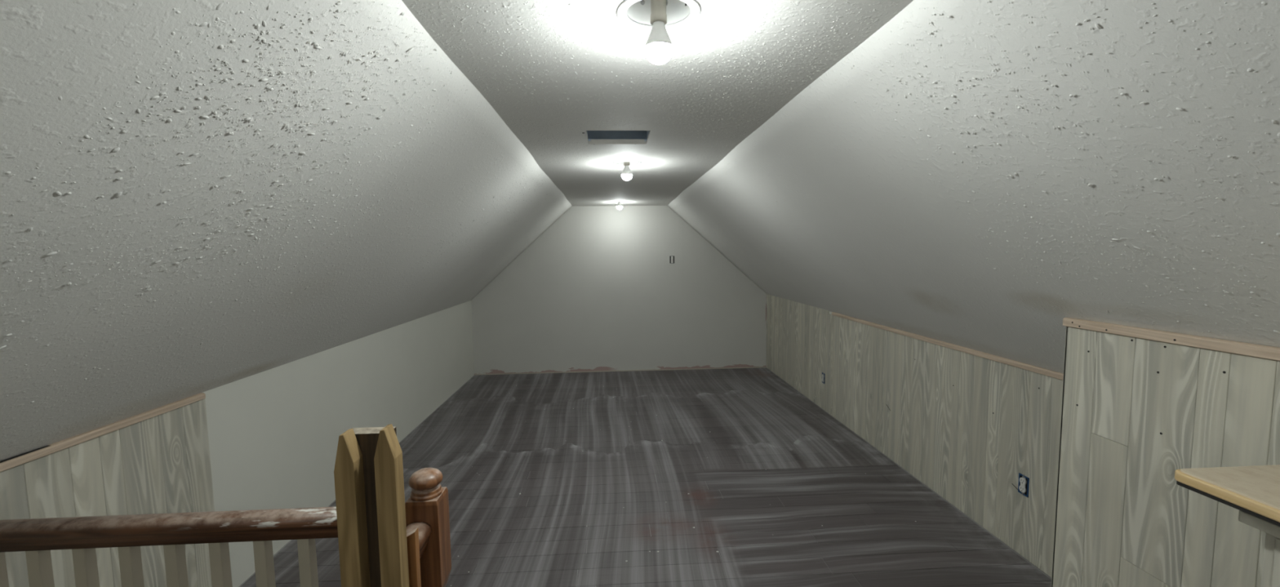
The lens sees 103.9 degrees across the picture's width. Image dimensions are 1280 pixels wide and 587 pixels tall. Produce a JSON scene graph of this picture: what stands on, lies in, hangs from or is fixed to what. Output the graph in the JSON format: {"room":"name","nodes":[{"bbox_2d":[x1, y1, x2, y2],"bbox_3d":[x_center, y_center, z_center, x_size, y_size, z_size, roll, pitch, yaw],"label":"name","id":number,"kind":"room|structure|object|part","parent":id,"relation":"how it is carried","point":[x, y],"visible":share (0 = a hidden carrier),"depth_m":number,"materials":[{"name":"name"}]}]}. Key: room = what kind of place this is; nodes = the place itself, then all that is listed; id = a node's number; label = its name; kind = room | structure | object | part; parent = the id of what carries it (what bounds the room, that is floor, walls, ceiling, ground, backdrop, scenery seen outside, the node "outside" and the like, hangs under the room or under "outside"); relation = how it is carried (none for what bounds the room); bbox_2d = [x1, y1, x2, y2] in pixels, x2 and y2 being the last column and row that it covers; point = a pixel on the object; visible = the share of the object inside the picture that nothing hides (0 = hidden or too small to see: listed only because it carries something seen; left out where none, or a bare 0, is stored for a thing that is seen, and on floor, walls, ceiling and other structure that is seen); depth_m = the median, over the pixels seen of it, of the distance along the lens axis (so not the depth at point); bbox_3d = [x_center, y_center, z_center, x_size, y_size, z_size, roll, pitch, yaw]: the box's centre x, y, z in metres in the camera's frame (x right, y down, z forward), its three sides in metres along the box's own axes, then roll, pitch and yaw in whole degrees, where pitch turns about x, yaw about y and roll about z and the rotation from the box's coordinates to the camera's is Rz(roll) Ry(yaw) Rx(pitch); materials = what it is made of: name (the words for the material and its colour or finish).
{"room":"attic room","nodes":[
{"label":"attic room","id":0,"kind":"room"},
{"bbox_2d":[0,300,474,586],"bbox_3d":[-1.915,0.897,1.881,0.108,1.129,9.020,-1,5,-3],"label":"wall","id":1,"kind":"structure","parent":0,"point":[268,439],"depth_m":2.41,"materials":[{"name":"grey paint"}]},
{"bbox_2d":[0,392,205,471],"bbox_3d":[-1.745,0.633,-0.235,0.022,0.033,4.812,-1,5,-3],"label":"trim","id":2,"kind":"structure","parent":1,"relation":"attached to","point":[11,462],"depth_m":1.69,"materials":[{"name":"brown wood"}]},
{"bbox_2d":[0,0,572,461],"bbox_3d":[-1.274,-0.139,1.834,1.474,1.328,9.020,-1,5,-3],"label":"ceiling","id":3,"kind":"structure","parent":0,"point":[197,197],"depth_m":1.29,"materials":[{"name":"paint"}]},
{"bbox_2d":[471,205,766,374],"bbox_3d":[-0.240,-0.090,6.481,4.008,2.299,0.100,-1,5,-3],"label":"wall","id":4,"kind":"structure","parent":0,"point":[599,289],"depth_m":6.44,"materials":[{"name":"grey paint"}]},
{"bbox_2d":[475,366,765,374],"bbox_3d":[-0.224,1.011,6.515,3.784,0.020,0.012,-1,5,-3],"label":"trim","id":5,"kind":"structure","parent":4,"relation":"attached to","point":[752,366],"depth_m":6.51,"materials":[{"name":"white wood"}]},
{"bbox_2d":[669,255,674,263],"bbox_3d":[0.413,-0.435,6.433,0.058,0.101,0.017,-1,5,-3],"label":"light switch","id":6,"kind":"object","parent":4,"relation":"attached to","point":[671,257],"visible":1,"depth_m":6.43,"materials":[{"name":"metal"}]},
{"bbox_2d":[238,367,1051,586],"bbox_3d":[0.039,1.454,2.041,4.008,0.166,9.220,-1,5,-3],"label":"floor","id":7,"kind":"structure","parent":0,"point":[730,477],"depth_m":3.16,"materials":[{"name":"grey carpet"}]},
{"bbox_2d":[0,467,451,586],"bbox_3d":[-1.141,0.954,1.162,1.350,1.036,0.180,-1,5,-3],"label":"stair railing","id":8,"kind":"object","parent":7,"relation":"on","point":[427,506],"visible":0.97,"depth_m":1.18,"materials":[{"name":"brown wood"}]},
{"bbox_3d":[-1.186,0.560,1.187,1.276,0.062,0.060,-1,5,-3],"label":"handrail","id":9,"kind":"part","parent":8,"relation":"part of","materials":[{"name":"brown wood"}]},
{"bbox_2d":[333,423,421,586],"bbox_3d":[-0.526,0.865,1.052,0.118,1.216,0.091,-1,5,-3],"label":"post","id":10,"kind":"object","parent":7,"relation":"on","point":[375,548],"visible":1,"depth_m":0.98,"materials":[{"name":"yellow wood"}]},
{"bbox_2d":[1174,464,1279,586],"bbox_3d":[1.480,1.014,-0.164,0.439,1.051,2.676,-1,5,-3],"label":"table","id":11,"kind":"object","parent":7,"relation":"on","point":[1254,491],"depth_m":1.03,"materials":[{"name":"beige wood"}]},
{"bbox_3d":[1.502,0.556,-0.080,0.360,0.024,2.296,-1,5,-3],"label":"rail","id":12,"kind":"part","parent":11,"relation":"part of","materials":[{"name":"white wood"}]},
{"bbox_3d":[1.315,0.945,0.848,0.012,0.865,0.420,-1,5,-3],"label":"door","id":13,"kind":"part","parent":11,"relation":"part of","materials":[{"name":"white wood"}]},
{"bbox_2d":[401,0,913,206],"bbox_3d":[0.008,-0.744,1.859,1.312,0.001,9.020,-1,5,-3],"label":"ceiling","id":14,"kind":"structure","parent":0,"point":[555,72],"depth_m":1.64,"materials":[{"name":"paint"}]},
{"bbox_2d":[582,130,650,144],"bbox_3d":[-0.124,-0.875,2.572,0.337,0.153,0.311,-1,5,-3],"label":"ceiling vent","id":15,"kind":"object","parent":14,"relation":"in","point":[594,137],"visible":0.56,"depth_m":2.72,"materials":[{"name":"metal"}]},
{"bbox_2d":[610,200,628,209],"bbox_3d":[-0.242,-1.112,5.875,0.208,0.252,0.208,-1,5,-3],"label":"recessed light","id":16,"kind":"object","parent":14,"relation":"in","point":[619,206],"visible":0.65,"depth_m":5.86,"materials":[{"name":"white ceramic"}]},
{"bbox_2d":[611,160,642,180],"bbox_3d":[-0.089,-0.891,3.327,0.208,0.277,0.208,-1,5,-3],"label":"ceiling light","id":17,"kind":"object","parent":14,"relation":"in","point":[626,175],"visible":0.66,"depth_m":3.31,"materials":[{"name":"white ceramic"}]},
{"bbox_2d":[623,161,629,165],"bbox_3d":[-0.089,-0.936,3.323,0.042,0.176,0.041,-1,5,-3],"label":"socket","id":18,"kind":"object","parent":17,"relation":"attached to","point":[625,163],"depth_m":3.31,"materials":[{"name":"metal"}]},
{"bbox_3d":[-0.087,-0.771,3.337,0.071,0.037,0.071,-1,5,-3],"label":"bulb","id":19,"kind":"part","parent":17,"relation":"part of","materials":[{"name":"white glass"}]},
{"bbox_2d":[616,0,701,64],"bbox_3d":[0.046,-0.715,1.235,0.208,0.287,0.208,-1,5,-3],"label":"ceiling light","id":20,"kind":"object","parent":14,"relation":"in","point":[657,17],"visible":1,"depth_m":1.24,"materials":[{"name":"white ceramic"}]},
{"bbox_2d":[650,0,667,25],"bbox_3d":[0.046,-0.760,1.231,0.042,0.186,0.041,-1,5,-3],"label":"socket","id":21,"kind":"object","parent":20,"relation":"attached to","point":[658,7],"depth_m":1.22,"materials":[{"name":"ceramic"}]},
{"bbox_3d":[0.047,-0.590,1.245,0.071,0.037,0.071,-1,5,-3],"label":"bulb","id":22,"kind":"part","parent":20,"relation":"part of","materials":[{"name":"white glass"}]},
{"bbox_2d":[766,293,1062,577],"bbox_3d":[1.853,0.653,4.235,0.109,1.138,4.735,-1,5,-3],"label":"wall","id":23,"kind":"structure","parent":0,"point":[965,425],"depth_m":3.08,"materials":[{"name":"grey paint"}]},
{"bbox_2d":[822,372,825,383],"bbox_3d":[1.764,0.815,4.823,0.010,0.104,0.060,-1,5,-3],"label":"electrical outlet","id":24,"kind":"object","parent":23,"relation":"attached to","point":[823,373],"visible":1,"depth_m":4.81,"materials":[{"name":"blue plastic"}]},
{"bbox_2d":[831,311,1063,380],"bbox_3d":[1.851,0.296,3.246,0.022,0.028,2.724,-1,5,-3],"label":"trim","id":25,"kind":"structure","parent":23,"relation":"attached to","point":[1056,375],"depth_m":2.86,"materials":[{"name":"brown wood"}]},
{"bbox_2d":[1011,472,1029,497],"bbox_3d":[1.899,0.948,2.504,0.010,0.104,0.102,-1,5,-3],"label":"electrical outlet","id":26,"kind":"object","parent":23,"relation":"attached to","point":[1024,481],"visible":1,"depth_m":2.48,"materials":[{"name":"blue plastic"}]},
{"bbox_2d":[1018,484,1026,493],"bbox_3d":[1.899,0.971,2.485,0.007,0.029,0.035,-1,5,-3],"label":"outlet","id":27,"kind":"object","parent":26,"relation":"attached to","point":[1022,488],"depth_m":2.48,"materials":[{"name":"white plastic"}]},
{"bbox_2d":[1019,477,1026,484],"bbox_3d":[1.899,0.930,2.482,0.007,0.029,0.035,-1,5,-3],"label":"outlet","id":28,"kind":"object","parent":26,"relation":"attached to","point":[1022,480],"depth_m":2.48,"materials":[{"name":"white plastic"}]},
{"bbox_2d":[667,0,1279,373],"bbox_3d":[1.309,-0.187,1.981,1.483,1.319,9.020,-1,5,-3],"label":"ceiling","id":29,"kind":"structure","parent":0,"point":[982,175],"depth_m":1.38,"materials":[{"name":"paint"}]},
{"bbox_2d":[1050,326,1279,586],"bbox_3d":[1.936,0.926,-0.246,0.464,1.328,4.335,-1,5,-3],"label":"wall","id":30,"kind":"structure","parent":0,"point":[1135,412],"depth_m":1.55,"materials":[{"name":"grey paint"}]},
{"bbox_3d":[1.756,0.724,1.902,0.354,1.274,0.007,-1,5,-3],"label":"panel","id":31,"kind":"part","parent":30,"relation":"part of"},
{"bbox_2d":[1062,317,1279,360],"bbox_3d":[1.696,0.281,-0.305,0.021,0.033,4.329,-1,5,-3],"label":"trim","id":32,"kind":"structure","parent":30,"relation":"attached to","point":[1272,353],"depth_m":1.46,"materials":[{"name":"brown wood"}]}
]}

